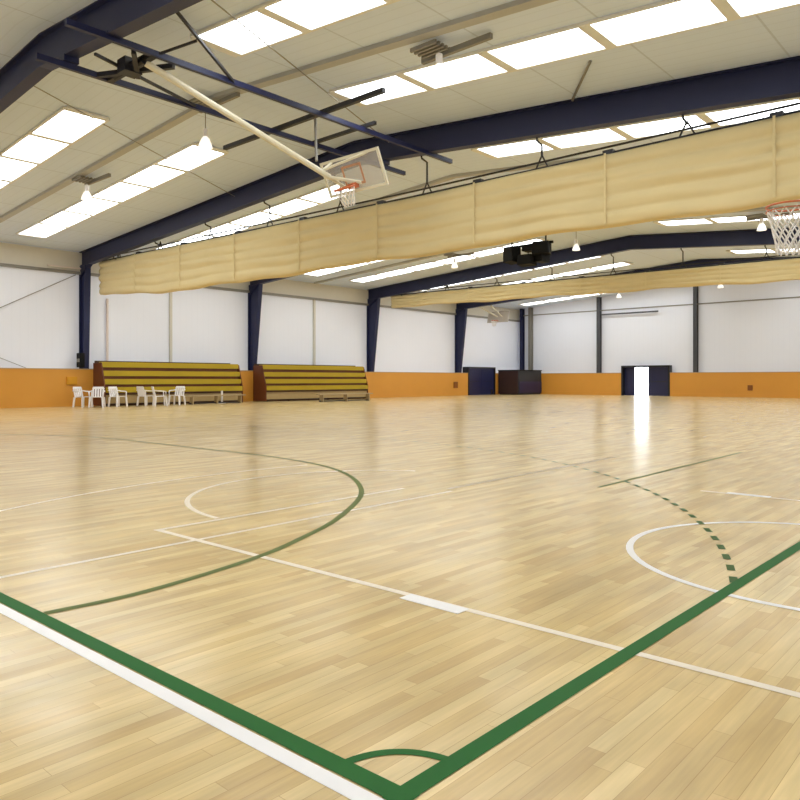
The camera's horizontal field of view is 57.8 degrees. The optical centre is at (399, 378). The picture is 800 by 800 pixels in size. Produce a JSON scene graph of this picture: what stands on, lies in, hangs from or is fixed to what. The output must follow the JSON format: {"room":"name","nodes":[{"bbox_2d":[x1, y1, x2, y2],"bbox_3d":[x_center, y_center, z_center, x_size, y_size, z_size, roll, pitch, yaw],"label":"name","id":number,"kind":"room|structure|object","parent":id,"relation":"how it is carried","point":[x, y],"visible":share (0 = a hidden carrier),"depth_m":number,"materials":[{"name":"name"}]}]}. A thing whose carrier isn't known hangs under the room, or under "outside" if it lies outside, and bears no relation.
{"room":"sports hall","nodes":[
{"label":"sports hall","id":0,"kind":"room"},
{"bbox_2d":[0,242,518,372],"bbox_3d":[-8.766,-2.245,38.989,0.200,6.891,55.300,0,0,42],"label":"wall","id":1,"kind":"structure","parent":0,"point":[40,329],"depth_m":38.05,"materials":[{"name":"white paint"}]},
{"bbox_2d":[0,275,74,307],"bbox_3d":[-16.029,-3.375,30.593,0.036,2.577,4.715,0,0,42],"label":"rod","id":2,"kind":"object","parent":1,"relation":"attached to","point":[73,275],"visible":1,"depth_m":31.08,"materials":[{"name":"grey metal"}]},
{"bbox_2d":[66,377,76,384],"bbox_3d":[-14.372,0.075,31.761,0.090,0.350,0.450,0,0,42],"label":"wall box","id":3,"kind":"object","parent":1,"relation":"attached to","point":[69,380],"visible":1,"depth_m":31.70,"materials":[{"name":"orange wood"}]},
{"bbox_2d":[106,299,108,360],"bbox_3d":[-13.501,-2.085,33.431,0.111,3.230,0.111,0,0,-26],"label":"pipe","id":4,"kind":"object","parent":1,"relation":"attached to","point":[107,300],"visible":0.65,"depth_m":33.38,"materials":[{"name":"white metal"}]},
{"bbox_2d":[169,292,171,361],"bbox_3d":[-11.347,-2.570,35.864,0.117,4.200,0.120,0,0,42],"label":"post","id":5,"kind":"object","parent":1,"relation":"attached to","point":[170,293],"visible":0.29,"depth_m":35.82,"materials":[{"name":"white metal"}]},
{"bbox_2d":[0,368,467,407],"bbox_3d":[-11.049,0.370,35.892,0.530,1.660,47.640,0,0,42],"label":"wainscoting","id":6,"kind":"structure","parent":1,"relation":"attached to","point":[19,387],"depth_m":32.15,"materials":[{"name":"orange wood"}]},
{"bbox_2d":[0,242,519,319],"bbox_3d":[-8.665,-5.231,38.899,0.070,0.862,55.300,0,0,42],"label":"trim","id":7,"kind":"structure","parent":1,"relation":"attached to","point":[15,254],"depth_m":40.87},
{"bbox_2d":[0,263,519,321],"bbox_3d":[-8.636,-4.740,38.873,0.150,0.120,55.300,0,0,42],"label":"trim","id":8,"kind":"structure","parent":1,"relation":"attached to","point":[1,264],"depth_m":40.40,"materials":[{"name":"grey metal"}]},
{"bbox_2d":[313,300,315,364],"bbox_3d":[-5.077,-2.570,42.867,0.117,4.200,0.120,0,0,42],"label":"post","id":9,"kind":"object","parent":1,"relation":"attached to","point":[314,301],"visible":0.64,"depth_m":42.81,"materials":[{"name":"white metal"}]},
{"bbox_2d":[463,367,495,394],"bbox_3d":[6.021,0.150,54.944,0.550,2.100,3.500,0,0,42],"label":"door","id":10,"kind":"structure","parent":1,"relation":"in","point":[481,380],"depth_m":54.84,"materials":[{"name":"blue paint"}]},
{"bbox_2d":[496,373,497,393],"bbox_3d":[8.432,0.370,57.651,0.530,1.660,3.730,0,0,42],"label":"trim","id":11,"kind":"structure","parent":1,"relation":"attached to","point":[496,373],"depth_m":56.27,"materials":[{"name":"orange wood"}]},
{"bbox_2d":[0,394,799,799],"bbox_3d":[4.328,1.298,27.266,35.350,0.203,55.700,0,0,42],"label":"floor","id":12,"kind":"structure","parent":0,"point":[498,596],"depth_m":3.91,"materials":[{"name":"brown wood"}]},
{"bbox_2d":[72,387,92,406],"bbox_3d":[-13.548,0.765,30.921,0.631,0.870,0.632,0,0,22],"label":"plastic chair","id":13,"kind":"object","parent":12,"relation":"on","point":[79,393],"visible":0.98,"depth_m":30.84,"materials":[{"name":"white plastic"}]},
{"bbox_2d":[88,387,105,407],"bbox_3d":[-12.858,0.765,30.786,0.632,0.870,0.631,0,0,-13],"label":"plastic chair","id":14,"kind":"object","parent":12,"relation":"on","point":[102,390],"visible":0.97,"depth_m":30.96,"materials":[{"name":"white plastic"}]},
{"bbox_2d":[0,0,202,112],"bbox_3d":[-7.112,-2.820,14.489,34.910,8.040,0.260,0,0,42],"label":"frame","id":15,"kind":"object","parent":12,"relation":"on","point":[121,18],"visible":1,"depth_m":13.37,"materials":[{"name":"blue paint"}]},
{"bbox_2d":[34,86,234,196],"bbox_3d":[-6.985,-6.399,20.215,0.022,0.296,9.607,0,0,16],"label":"rod","id":16,"kind":"object","parent":15,"relation":"attached to","point":[34,86],"visible":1,"depth_m":19.12,"materials":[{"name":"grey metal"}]},
{"bbox_2d":[35,12,452,207],"bbox_3d":[-2.854,-5.122,16.583,5.700,2.825,10.400,0,0,42],"label":"basketball hoop","id":17,"kind":"object","parent":15,"relation":"attached to","point":[133,67],"visible":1,"depth_m":15.08,"materials":[{"name":"blue paint"}]},
{"bbox_2d":[211,0,388,142],"bbox_3d":[-1.845,-6.386,15.612,0.026,0.328,9.361,0,0,19],"label":"rod","id":18,"kind":"object","parent":15,"relation":"attached to","point":[211,0],"visible":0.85,"depth_m":14.18,"materials":[{"name":"grey metal"}]},
{"bbox_2d":[108,387,127,406],"bbox_3d":[-12.283,0.765,31.510,0.631,0.870,0.632,0,0,27],"label":"plastic chair","id":19,"kind":"object","parent":12,"relation":"on","point":[113,389],"visible":1,"depth_m":31.54,"materials":[{"name":"white plastic"}]},
{"bbox_2d":[136,386,154,405],"bbox_3d":[-11.432,0.765,32.555,0.632,0.870,0.631,0,0,32],"label":"plastic chair","id":20,"kind":"object","parent":12,"relation":"on","point":[140,390],"visible":0.91,"depth_m":32.37,"materials":[{"name":"white plastic"}]},
{"bbox_2d":[151,386,167,405],"bbox_3d":[-10.711,0.765,32.261,0.631,0.870,0.632,0,0,-28],"label":"plastic chair","id":21,"kind":"object","parent":12,"relation":"on","point":[152,387],"visible":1,"depth_m":32.13,"materials":[{"name":"white plastic"}]},
{"bbox_2d":[93,361,242,405],"bbox_3d":[-10.864,0.190,34.757,1.120,2.020,7.295,0,0,42],"label":"bleachers","id":22,"kind":"object","parent":12,"relation":"on","point":[197,378],"visible":0.77,"depth_m":34.06,"materials":[{"name":"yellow wood"}]},
{"bbox_2d":[168,386,185,404],"bbox_3d":[-10.323,0.765,33.602,0.632,0.870,0.631,0,0,12],"label":"plastic chair","id":23,"kind":"object","parent":12,"relation":"on","point":[179,389],"visible":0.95,"depth_m":33.77,"materials":[{"name":"white plastic"}]},
{"bbox_2d":[185,394,245,404],"bbox_3d":[-8.874,0.985,35.046,0.320,0.430,3.220,0,0,42],"label":"bench","id":24,"kind":"object","parent":12,"relation":"on","point":[238,395],"visible":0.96,"depth_m":34.95,"materials":[{"name":"grey wood"}]},
{"bbox_2d":[248,272,309,369],"bbox_3d":[4.828,-2.820,27.825,34.910,8.040,0.260,0,0,42],"label":"frame","id":25,"kind":"object","parent":12,"relation":"on","point":[255,287],"visible":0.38,"depth_m":39.15,"materials":[{"name":"blue paint"}]},
{"bbox_2d":[253,364,367,401],"bbox_3d":[-4.894,0.190,41.425,1.120,2.020,7.695,0,0,42],"label":"bleachers","id":26,"kind":"object","parent":12,"relation":"on","point":[271,382],"visible":0.92,"depth_m":40.50,"materials":[{"name":"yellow wood"}]},
{"bbox_2d":[316,393,372,401],"bbox_3d":[-2.912,0.985,38.707,0.320,0.430,3.910,0,0,42],"label":"bench","id":27,"kind":"object","parent":12,"relation":"on","point":[345,395],"visible":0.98,"depth_m":38.63,"materials":[{"name":"grey wood"}]},
{"bbox_2d":[79,56,799,368],"bbox_3d":[-1.309,-2.820,20.971,34.910,8.040,0.260,0,0,42],"label":"frame","id":28,"kind":"object","parent":12,"relation":"on","point":[779,79],"visible":0.81,"depth_m":17.44,"materials":[{"name":"blue paint"}]},
{"bbox_2d":[47,264,80,268],"bbox_3d":[-14.725,-4.920,31.808,0.060,0.052,1.450,0,0,42],"label":"conduit","id":29,"kind":"object","parent":28,"relation":"attached to","point":[47,264],"visible":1,"depth_m":31.79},
{"bbox_2d":[77,353,84,366],"bbox_3d":[-14.153,-0.835,32.111,0.350,0.630,0.235,0,0,42],"label":"speaker","id":30,"kind":"object","parent":28,"relation":"attached to","point":[80,356],"visible":1,"depth_m":32.00},
{"bbox_2d":[99,102,799,294],"bbox_3d":[-0.835,-4.727,20.976,33.050,2.801,0.466,0,0,42],"label":"curtain","id":31,"kind":"object","parent":28,"relation":"hanging from","point":[751,164],"visible":1,"depth_m":17.56,"materials":[{"name":"fabric"}]},
{"bbox_2d":[498,370,541,394],"bbox_3d":[9.435,0.250,56.920,1.900,1.900,3.400,0,0,42],"label":"storage box","id":32,"kind":"object","parent":12,"relation":"on","point":[510,382],"visible":0.99,"depth_m":55.88,"materials":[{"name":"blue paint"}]},
{"bbox_2d":[520,309,524,369],"bbox_3d":[9.957,-2.256,59.077,0.240,6.911,0.370,0,0,42],"label":"wall post","id":33,"kind":"object","parent":12,"relation":"on","point":[522,311],"visible":0.64,"depth_m":59.08,"materials":[{"name":"metal"}]},
{"bbox_2d":[528,307,532,369],"bbox_3d":[10.553,-2.282,58.544,0.240,6.964,0.370,0,0,42],"label":"wall post","id":34,"kind":"object","parent":12,"relation":"on","point":[530,310],"visible":0.64,"depth_m":58.47,"materials":[{"name":"grey metal"}]},
{"bbox_2d":[367,227,799,371],"bbox_3d":[10.965,-2.820,34.679,34.910,8.040,0.260,0,0,42],"label":"frame","id":35,"kind":"object","parent":12,"relation":"on","point":[751,237],"visible":0.9,"depth_m":36.40,"materials":[{"name":"blue paint"}]},
{"bbox_2d":[391,245,799,307],"bbox_3d":[11.644,-5.066,34.501,32.501,2.124,0.468,0,0,42],"label":"curtain","id":36,"kind":"object","parent":35,"relation":"hanging from","point":[781,269],"visible":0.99,"depth_m":35.06,"materials":[{"name":"fabric"}]},
{"bbox_2d":[596,297,601,372],"bbox_3d":[14.986,-2.478,54.575,0.240,7.357,0.370,0,0,42],"label":"wall post","id":37,"kind":"object","parent":12,"relation":"on","point":[598,299],"visible":0.98,"depth_m":54.46,"materials":[{"name":"grey metal"}]},
{"bbox_2d":[455,257,788,372],"bbox_3d":[17.101,-2.820,41.534,34.910,8.040,0.260,0,0,42],"label":"frame","id":38,"kind":"object","parent":12,"relation":"on","point":[461,308],"visible":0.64,"depth_m":52.39,"materials":[{"name":"blue paint"}]},
{"bbox_2d":[479,305,509,325],"bbox_3d":[6.561,-4.643,52.138,2.002,1.695,1.740,0,0,42],"label":"basketball hoop","id":39,"kind":"object","parent":38,"relation":"attached to","point":[502,316],"visible":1,"depth_m":52.36,"materials":[{"name":"grey metal"}]},
{"bbox_2d":[693,286,697,371],"bbox_3d":[20.313,-2.714,49.806,0.240,7.829,0.370,0,0,42],"label":"wall post","id":40,"kind":"object","parent":12,"relation":"on","point":[695,289],"visible":0.64,"depth_m":49.67,"materials":[{"name":"grey metal"}]},
{"bbox_2d":[0,0,799,309],"bbox_3d":[4.328,-6.177,27.266,35.350,1.646,55.700,0,0,42],"label":"ceiling","id":41,"kind":"structure","parent":0,"point":[774,35],"depth_m":17.47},
{"bbox_2d":[0,106,109,189],"bbox_3d":[-12.549,-6.200,22.336,12.920,0.896,1.180,0,0,42],"label":"skylight","id":42,"kind":"object","parent":41,"relation":"attached to","point":[66,126],"visible":0.99,"depth_m":19.66,"materials":[{"name":"white glass"}]},
{"bbox_2d":[16,142,228,238],"bbox_3d":[-10.147,-6.200,25.018,12.920,0.896,1.180,0,0,42],"label":"skylight","id":43,"kind":"object","parent":41,"relation":"attached to","point":[190,157],"visible":0.92,"depth_m":23.95,"materials":[{"name":"white glass"}]},
{"bbox_2d":[198,112,212,149],"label":"lamp","id":44,"kind":"object","parent":41,"relation":"hanging from","point":[205,143],"depth_m":17.35,"materials":[{"name":"grey metal"}]},
{"bbox_2d":[214,92,239,104],"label":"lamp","id":45,"kind":"object","parent":41,"relation":"hanging from","point":[235,95],"depth_m":17.14,"materials":[{"name":"grey metal"}]},
{"bbox_2d":[147,182,360,250],"bbox_3d":[-6.445,-6.200,29.153,12.920,0.896,1.180,0,0,42],"label":"skylight","id":46,"kind":"object","parent":41,"relation":"attached to","point":[319,196],"visible":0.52,"depth_m":27.70,"materials":[{"name":"white glass"}]},
{"bbox_2d":[0,0,557,222],"bbox_3d":[-4.392,-6.072,17.490,34.700,1.560,0.220,0,0,42],"label":"roof beam","id":47,"kind":"structure","parent":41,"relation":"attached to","point":[512,7],"depth_m":14.91,"materials":[{"name":"metal"}]},
{"bbox_2d":[72,173,110,200],"bbox_3d":[-9.532,-5.894,22.317,1.600,0.688,0.525,0,0,42],"label":"lamp","id":48,"kind":"object","parent":47,"relation":"hanging from","point":[86,196],"visible":1,"depth_m":22.39,"materials":[{"name":"grey metal"}]},
{"bbox_2d":[0,94,219,222],"bbox_3d":[-10.836,-6.233,23.259,17.400,1.238,0.220,0,0,42],"label":"tray","id":49,"kind":"object","parent":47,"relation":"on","point":[188,113],"depth_m":20.98,"materials":[{"name":"metal"}]},
{"bbox_2d":[188,98,212,108],"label":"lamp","id":50,"kind":"object","parent":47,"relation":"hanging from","point":[194,100],"depth_m":17.42,"materials":[{"name":"grey metal"}]},
{"bbox_2d":[215,0,557,98],"bbox_3d":[2.090,-6.072,11.687,17.300,1.560,0.220,0,0,42],"label":"tray","id":51,"kind":"object","parent":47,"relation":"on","point":[512,7],"depth_m":13.48,"materials":[{"name":"metal"}]},
{"bbox_2d":[410,32,492,81],"bbox_3d":[0.882,-5.859,13.261,1.600,0.618,0.525,0,0,42],"label":"lamp","id":52,"kind":"object","parent":47,"relation":"hanging from","point":[430,51],"visible":1,"depth_m":13.35,"materials":[{"name":"grey metal"}]},
{"bbox_2d":[190,0,400,57],"bbox_3d":[1.100,-6.056,10.116,12.920,1.137,1.180,0,0,42],"label":"skylight","id":53,"kind":"object","parent":41,"relation":"attached to","point":[275,22],"visible":0.94,"depth_m":13.04,"materials":[{"name":"white glass"}]},
{"bbox_2d":[302,260,384,276],"bbox_3d":[-0.275,-6.200,36.045,12.920,0.896,1.180,0,0,42],"label":"skylight","id":54,"kind":"object","parent":41,"relation":"attached to","point":[330,270],"visible":0.25,"depth_m":39.22,"materials":[{"name":"white glass"}]},
{"bbox_2d":[348,237,550,282],"bbox_3d":[2.126,-6.200,38.727,12.920,0.896,1.180,0,0,42],"label":"skylight","id":55,"kind":"object","parent":41,"relation":"attached to","point":[495,250],"visible":0.83,"depth_m":38.75,"materials":[{"name":"white glass"}]},
{"bbox_2d":[339,157,583,210],"bbox_3d":[1.778,-6.072,24.381,34.700,1.560,0.220,0,0,42],"label":"cable tray","id":56,"kind":"object","parent":41,"relation":"attached to","point":[475,173],"visible":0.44,"depth_m":24.20,"materials":[{"name":"metal"}]},
{"bbox_2d":[339,175,455,210],"bbox_3d":[-4.666,-6.233,30.151,17.400,1.238,0.220,0,0,42],"label":"tray","id":57,"kind":"object","parent":56,"relation":"on","point":[449,177],"depth_m":25.45,"materials":[{"name":"metal"}]},
{"bbox_2d":[452,157,583,177],"bbox_3d":[8.260,-6.072,18.578,17.300,1.560,0.220,0,0,42],"label":"tray","id":58,"kind":"object","parent":56,"relation":"on","point":[476,173],"depth_m":23.00,"materials":[{"name":"metal"}]},
{"bbox_2d":[422,255,604,290],"bbox_3d":[5.862,-6.200,42.899,12.920,0.896,1.180,0,0,42],"label":"skylight","id":59,"kind":"object","parent":41,"relation":"attached to","point":[603,255],"visible":0.3,"depth_m":42.38,"materials":[{"name":"white glass"}]},
{"bbox_2d":[314,205,799,283],"bbox_3d":[7.915,-6.072,31.235,34.700,1.560,0.220,0,0,42],"label":"cable tray","id":60,"kind":"object","parent":41,"relation":"attached to","point":[760,208],"visible":0.47,"depth_m":37.92,"materials":[{"name":"metal"}]},
{"bbox_2d":[314,249,466,283],"bbox_3d":[1.470,-6.233,37.005,17.400,1.238,0.220,0,0,42],"label":"tray","id":61,"kind":"object","parent":60,"relation":"on","point":[421,258],"depth_m":39.11,"materials":[{"name":"metal"}]},
{"bbox_2d":[444,252,473,267],"bbox_3d":[2.882,-5.897,36.033,1.600,0.695,0.525,0,0,42],"label":"lamp","id":62,"kind":"object","parent":60,"relation":"hanging from","point":[450,255],"visible":1,"depth_m":36.09,"materials":[{"name":"grey metal"}]},
{"bbox_2d":[572,239,579,250],"bbox_3d":[7.756,-6.125,31.133,1.600,1.150,0.525,0,0,42],"label":"lamp","id":63,"kind":"object","parent":60,"relation":"hanging from","point":[576,246],"visible":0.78,"depth_m":31.18,"materials":[{"name":"grey metal"}]},
{"bbox_2d":[731,205,799,212],"bbox_3d":[14.397,-6.072,25.432,17.300,1.560,0.220,0,0,42],"label":"tray","id":64,"kind":"object","parent":60,"relation":"on","point":[761,208],"depth_m":26.38,"materials":[{"name":"metal"}]},
{"bbox_2d":[491,261,633,285],"bbox_3d":[8.263,-6.200,45.581,12.920,0.896,1.180,0,0,42],"label":"skylight","id":65,"kind":"object","parent":41,"relation":"attached to","point":[623,263],"visible":0.55,"depth_m":43.33,"materials":[{"name":"white glass"}]},
{"bbox_2d":[518,293,606,305],"bbox_3d":[14.333,-6.200,52.361,12.920,0.896,1.180,0,0,42],"label":"skylight","id":66,"kind":"object","parent":41,"relation":"attached to","point":[573,296],"visible":0.44,"depth_m":54.64,"materials":[{"name":"white glass"}]},
{"bbox_2d":[328,0,799,106],"bbox_3d":[3.502,-6.056,12.798,12.920,1.137,1.180,0,0,42],"label":"skylight","id":67,"kind":"object","parent":41,"relation":"attached to","point":[663,18],"visible":0.98,"depth_m":13.13,"materials":[{"name":"white glass"}]},
{"bbox_2d":[571,60,591,100],"bbox_3d":[3.746,-6.155,15.036,0.060,0.132,2.142,0,0,4],"label":"rod","id":68,"kind":"object","parent":41,"relation":"attached to","point":[590,61],"visible":1,"depth_m":14.85,"materials":[{"name":"grey metal"}]},
{"bbox_2d":[471,97,799,158],"bbox_3d":[7.204,-6.056,16.933,12.920,1.137,1.180,0,0,42],"label":"skylight","id":69,"kind":"object","parent":41,"relation":"attached to","point":[642,129],"visible":0.91,"depth_m":18.16,"materials":[{"name":"white glass"}]},
{"bbox_2d":[653,212,799,225],"bbox_3d":[15.775,-6.056,26.507,12.920,1.137,1.180,0,0,42],"label":"skylight","id":70,"kind":"object","parent":41,"relation":"attached to","point":[738,218],"visible":0.74,"depth_m":29.39,"materials":[{"name":"white glass"}]},
{"bbox_2d":[726,247,799,253],"bbox_3d":[21.912,-6.056,33.361,12.920,1.137,1.180,0,0,42],"label":"skylight","id":71,"kind":"object","parent":41,"relation":"attached to","point":[769,250],"visible":0.78,"depth_m":36.82,"materials":[{"name":"white glass"}]},
{"bbox_2d":[745,212,792,230],"bbox_3d":[13.654,-5.842,26.926,1.600,0.584,0.525,0,0,42],"label":"lamp","id":72,"kind":"object","parent":41,"relation":"hanging from","point":[761,216],"visible":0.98,"depth_m":27.02,"materials":[{"name":"grey metal"}]},
{"bbox_2d":[503,235,553,266],"bbox_3d":[4.888,-5.223,27.705,2.100,1.822,0.762,0,0,42],"label":"cluster","id":73,"kind":"object","parent":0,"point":[540,250],"visible":0.96,"depth_m":27.46,"materials":[{"name":"metal"}]},
{"bbox_2d":[519,280,799,372],"bbox_3d":[22.838,-2.825,47.941,34.950,8.049,0.200,0,0,42],"label":"wall","id":74,"kind":"structure","parent":0,"point":[761,335],"depth_m":50.93,"materials":[{"name":"white paint"}]},
{"bbox_2d":[540,373,620,394],"bbox_3d":[13.166,0.370,56.178,8.550,1.660,0.430,0,0,42],"label":"trim","id":75,"kind":"structure","parent":74,"relation":"attached to","point":[552,383],"depth_m":55.32,"materials":[{"name":"orange wood"}]},
{"bbox_2d":[602,310,657,314],"bbox_3d":[16.801,-4.820,53.004,4.300,0.120,0.310,0,0,42],"label":"wall rail","id":76,"kind":"object","parent":74,"relation":"attached to","point":[655,310],"visible":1,"depth_m":52.84,"materials":[{"name":"grey metal"}]},
{"bbox_2d":[621,365,671,395],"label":"door","id":77,"kind":"structure","parent":74,"relation":"in","point":[658,375],"depth_m":51.93,"materials":[{"name":"blue paint"}]},
{"bbox_2d":[523,296,799,315],"bbox_3d":[22.807,-5.160,47.794,34.800,0.080,0.060,0,0,42],"label":"trim","id":78,"kind":"structure","parent":74,"relation":"attached to","point":[798,296],"depth_m":51.05,"materials":[{"name":"grey metal"}]},
{"bbox_2d":[670,372,799,397],"bbox_3d":[27.340,0.370,43.487,22.300,1.660,0.430,0,0,42],"label":"trim","id":79,"kind":"structure","parent":74,"relation":"attached to","point":[695,384],"depth_m":47.88,"materials":[{"name":"orange wood"}]},
{"bbox_2d":[765,200,799,255],"bbox_3d":[5.433,-0.750,6.318,4.156,3.900,1.800,0,0,42],"label":"basketball hoop","id":80,"kind":"object","parent":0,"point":[775,235],"visible":1,"depth_m":7.52,"materials":[{"name":"white fabric"}]},
{"label":"outside","id":81,"kind":"structure","parent":0,"visible":0},
{"bbox_2d":[635,390,647,395],"bbox_3d":[30.664,1.340,61.067,57.000,0.220,29.800,0,0,42],"label":"ground","id":82,"kind":"structure","parent":81,"point":[637,392],"depth_m":66.06,"materials":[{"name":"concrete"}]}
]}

